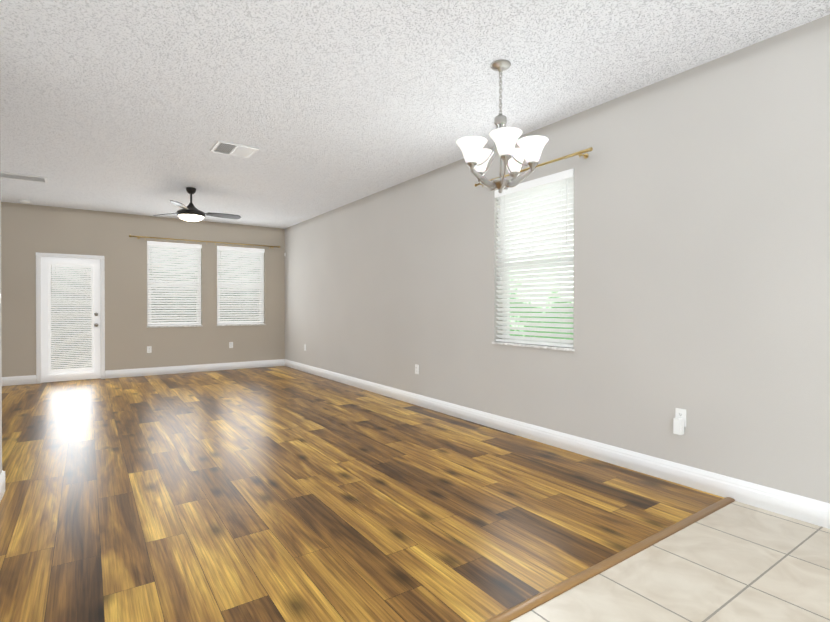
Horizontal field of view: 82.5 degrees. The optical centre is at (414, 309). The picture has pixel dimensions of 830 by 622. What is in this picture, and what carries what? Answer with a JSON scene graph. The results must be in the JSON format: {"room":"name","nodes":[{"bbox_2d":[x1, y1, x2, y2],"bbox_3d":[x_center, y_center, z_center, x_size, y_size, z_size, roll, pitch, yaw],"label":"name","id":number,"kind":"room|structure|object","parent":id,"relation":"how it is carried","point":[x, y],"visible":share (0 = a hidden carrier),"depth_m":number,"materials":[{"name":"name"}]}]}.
{"room":"empty living room","nodes":[
{"label":"empty living room","id":0,"kind":"room"},
{"bbox_2d":[0,163,1,473],"bbox_3d":[-1.154,-0.195,0.752,0.120,2.800,5.585,0,0,-35],"label":"wall","id":1,"kind":"structure","parent":0,"point":[0,345],"depth_m":3.06,"materials":[{"name":"beige paint"}]},
{"bbox_2d":[0,470,5,501],"bbox_3d":[-1.103,1.137,0.805,0.015,0.135,5.600,0,0,-35],"label":"baseboard","id":2,"kind":"structure","parent":1,"relation":"attached to","point":[2,476],"depth_m":3.03,"materials":[{"name":"white wood"}]},
{"bbox_2d":[1,202,284,376],"bbox_3d":[-4.826,-0.241,8.318,5.507,2.800,0.200,0,0,-35],"label":"wall","id":3,"kind":"structure","parent":0,"point":[28,231],"depth_m":8.15,"materials":[{"name":"beige paint"}]},
{"bbox_2d":[2,375,35,385],"bbox_3d":[-6.391,1.099,7.110,1.090,0.135,0.015,0,0,-35],"label":"baseboard","id":4,"kind":"structure","parent":3,"relation":"attached to","point":[30,379],"depth_m":7.30,"materials":[{"name":"white wood"}]},
{"bbox_2d":[36,252,104,383],"bbox_3d":[-5.571,0.134,7.673,0.901,2.058,0.016,0,0,-35],"label":"door frame","id":5,"kind":"structure","parent":3,"relation":"attached to","point":[38,316],"depth_m":7.60,"materials":[{"name":"white wood"}]},
{"bbox_2d":[41,257,100,382],"bbox_3d":[-5.579,0.161,7.685,0.779,1.991,0.119,0,0,-35],"label":"door","id":6,"kind":"structure","parent":3,"relation":"in","point":[96,374],"depth_m":7.67,"materials":[{"name":"white wood"}]},
{"bbox_2d":[47,261,93,375],"bbox_3d":[-5.564,0.145,7.655,0.611,1.822,0.072,0,0,-35],"label":"door blind","id":7,"kind":"object","parent":6,"relation":"attached to","point":[56,270],"visible":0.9,"depth_m":7.65,"materials":[{"name":"white plastic"}]},
{"bbox_2d":[147,346,151,352],"bbox_3d":[-4.665,0.704,8.307,0.070,0.116,0.009,0,0,-35],"label":"electrical outlet","id":8,"kind":"object","parent":3,"relation":"attached to","point":[149,349],"visible":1,"depth_m":8.31,"materials":[{"name":"white plastic"}]},
{"bbox_2d":[147,249,200,325],"bbox_3d":[-4.402,-0.453,8.652,0.893,1.499,0.082,0,0,-35],"label":"window","id":9,"kind":"structure","parent":3,"relation":"in","point":[173,297],"depth_m":8.66,"materials":[{"name":"white glass"}]},
{"bbox_2d":[147,241,201,325],"bbox_3d":[-4.340,-0.456,8.562,0.883,1.492,0.077,0,0,-35],"label":"window blind","id":10,"kind":"object","parent":9,"relation":"attached to","point":[193,248],"visible":1,"depth_m":8.55,"materials":[{"name":"white plastic"}]},
{"bbox_2d":[146,325,202,327],"bbox_3d":[-4.354,0.308,8.586,0.919,0.022,0.142,0,0,-35],"label":"window sill","id":11,"kind":"structure","parent":3,"relation":"attached to","point":[175,326],"depth_m":8.54,"materials":[{"name":"wood"}]},
{"bbox_2d":[105,359,283,378],"bbox_3d":[-3.948,1.088,8.805,3.045,0.135,0.015,0,0,-35],"label":"baseboard","id":12,"kind":"structure","parent":3,"relation":"attached to","point":[279,362],"depth_m":8.67,"materials":[{"name":"white wood"}]},
{"bbox_2d":[129,235,279,248],"bbox_3d":[-3.812,-1.240,8.827,2.624,0.077,0.106,0,0,-35],"label":"curtain rod","id":13,"kind":"object","parent":3,"relation":"attached to","point":[139,237],"visible":1,"depth_m":8.70,"materials":[{"name":"gold metal"}]},
{"bbox_2d":[217,251,262,324],"bbox_3d":[-3.449,-0.457,9.313,0.903,1.499,0.082,0,0,-35],"label":"window","id":14,"kind":"structure","parent":3,"relation":"in","point":[240,293],"depth_m":9.33,"materials":[{"name":"white glass"}]},
{"bbox_2d":[217,246,264,324],"bbox_3d":[-3.387,-0.460,9.223,0.893,1.492,0.077,0,0,-35],"label":"window blind","id":15,"kind":"object","parent":14,"relation":"attached to","point":[242,252],"visible":0.88,"depth_m":9.21,"materials":[{"name":"white plastic"}]},
{"bbox_2d":[216,324,265,325],"bbox_3d":[-3.401,0.304,9.248,0.929,0.022,0.142,0,0,-35],"label":"window sill","id":16,"kind":"structure","parent":3,"relation":"attached to","point":[240,324],"depth_m":9.22,"materials":[{"name":"wood"}]},
{"bbox_2d":[0,366,723,621],"bbox_3d":[-2.495,1.254,4.965,5.507,0.150,8.382,0,0,-35],"label":"floor","id":17,"kind":"structure","parent":0,"point":[276,494],"depth_m":2.88,"materials":[{"name":"brown wood"}]},
{"bbox_2d":[484,497,734,621],"bbox_3d":[0.430,1.192,1.892,3.770,0.012,0.052,0,0,-35],"label":"threshold strip","id":18,"kind":"object","parent":17,"relation":"on","point":[528,605],"depth_m":2.17,"materials":[{"name":"brown wood"}]},
{"bbox_2d":[0,0,829,228],"bbox_3d":[-1.634,-1.688,3.706,5.507,0.150,11.402,0,0,-35],"label":"ceiling","id":19,"kind":"structure","parent":0,"point":[139,107],"depth_m":3.36,"materials":[{"name":"white paint"}]},
{"bbox_2d":[19,199,29,202],"bbox_3d":[-5.829,-1.614,7.064,0.132,0.040,0.132,0,0,-35],"label":"smoke detector","id":20,"kind":"object","parent":19,"relation":"attached to","point":[24,201],"visible":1,"depth_m":7.02,"materials":[{"name":"white plastic"}]},
{"bbox_2d":[1,172,48,182],"bbox_3d":[-4.815,-1.619,5.796,0.500,0.012,0.300,0,0,-35],"label":"ceiling vent","id":21,"kind":"object","parent":19,"relation":"in","point":[15,176],"visible":1,"depth_m":5.79,"materials":[{"name":"white metal"}]},
{"bbox_2d":[153,187,240,221],"bbox_3d":[-2.893,-1.411,6.425,1.059,0.438,1.167,0,0,-35],"label":"ceiling fan","id":22,"kind":"object","parent":19,"relation":"hanging from","point":[191,212],"visible":1,"depth_m":6.31,"materials":[{"name":"black"}]},
{"bbox_2d":[210,140,258,158],"bbox_3d":[-1.828,-1.611,4.782,0.385,0.016,0.370,0,0,-35],"label":"ceiling vent","id":23,"kind":"object","parent":19,"relation":"in","point":[232,149],"visible":1,"depth_m":4.76,"materials":[{"name":"white metal"}]},
{"bbox_2d":[456,60,548,192],"bbox_3d":[0.552,-1.187,3.130,0.592,0.845,0.573,0,0,-35],"label":"chandelier","id":24,"kind":"object","parent":19,"relation":"hanging from","point":[476,155],"visible":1,"depth_m":3.04,"materials":[{"name":"white glass"}]},
{"bbox_2d":[285,14,829,502],"bbox_3d":[0.603,-0.222,5.145,0.200,2.800,11.202,0,0,-35],"label":"wall","id":25,"kind":"structure","parent":0,"point":[703,244],"depth_m":3.39,"materials":[{"name":"beige paint"}]},
{"bbox_2d":[415,364,418,373],"bbox_3d":[0.022,0.734,5.805,0.009,0.116,0.070,0,0,-35],"label":"electrical outlet","id":26,"kind":"object","parent":25,"relation":"attached to","point":[416,369],"visible":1,"depth_m":5.80,"materials":[{"name":"white plastic"}]},
{"bbox_2d":[474,147,592,186],"bbox_3d":[1.024,-1.244,4.266,0.100,0.055,1.348,0,0,-35],"label":"curtain rod","id":27,"kind":"object","parent":25,"relation":"attached to","point":[579,154],"visible":0.77,"depth_m":3.91,"materials":[{"name":"gold metal"}]},
{"bbox_2d":[492,341,574,350],"bbox_3d":[1.093,0.334,4.352,0.142,0.022,0.959,0,0,-35],"label":"window sill","id":28,"kind":"structure","parent":25,"relation":"attached to","point":[537,346],"depth_m":4.25,"materials":[{"name":"wood"}]},
{"bbox_2d":[502,198,573,344],"bbox_3d":[1.163,-0.427,4.396,0.082,1.499,0.933,0,0,-35],"label":"window","id":29,"kind":"structure","parent":25,"relation":"in","point":[532,298],"depth_m":4.51,"materials":[{"name":"white plastic"}]},
{"bbox_2d":[495,168,573,346],"bbox_3d":[1.073,-0.430,4.334,0.077,1.492,0.923,0,0,-35],"label":"window blind","id":30,"kind":"object","parent":29,"relation":"attached to","point":[548,189],"visible":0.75,"depth_m":4.29,"materials":[{"name":"white plastic"}]},
{"bbox_2d":[284,359,829,528],"bbox_3d":[0.458,1.110,5.174,0.015,0.135,11.002,0,0,-35],"label":"baseboard","id":31,"kind":"structure","parent":25,"relation":"attached to","point":[805,509],"depth_m":3.52,"materials":[{"name":"white wood"}]},
{"bbox_2d":[673,408,685,434],"bbox_3d":[1.791,0.761,3.211,0.058,0.168,0.070,0,0,-35],"label":"electrical outlet","id":32,"kind":"object","parent":25,"relation":"attached to","point":[679,422],"visible":1,"depth_m":3.20,"materials":[{"name":"white plastic"}]},
{"bbox_2d":[510,501,829,621],"bbox_3d":[0.754,1.282,0.280,5.507,0.150,3.020,0,0,-35],"label":"floor","id":33,"kind":"structure","parent":0,"point":[735,561],"depth_m":2.10,"materials":[{"name":"beige tile"}]},
{"label":"outside","id":34,"kind":"structure","parent":0,"visible":0},
{"bbox_2d":[510,187,573,339],"bbox_3d":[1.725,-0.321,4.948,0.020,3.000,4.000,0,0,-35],"label":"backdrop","id":35,"kind":"structure","parent":34,"point":[542,292],"depth_m":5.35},
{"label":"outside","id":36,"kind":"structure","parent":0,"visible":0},
{"bbox_2d":[51,247,259,368],"bbox_3d":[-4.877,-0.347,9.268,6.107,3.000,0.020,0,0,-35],"label":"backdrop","id":37,"kind":"structure","parent":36,"point":[151,304],"depth_m":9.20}
]}

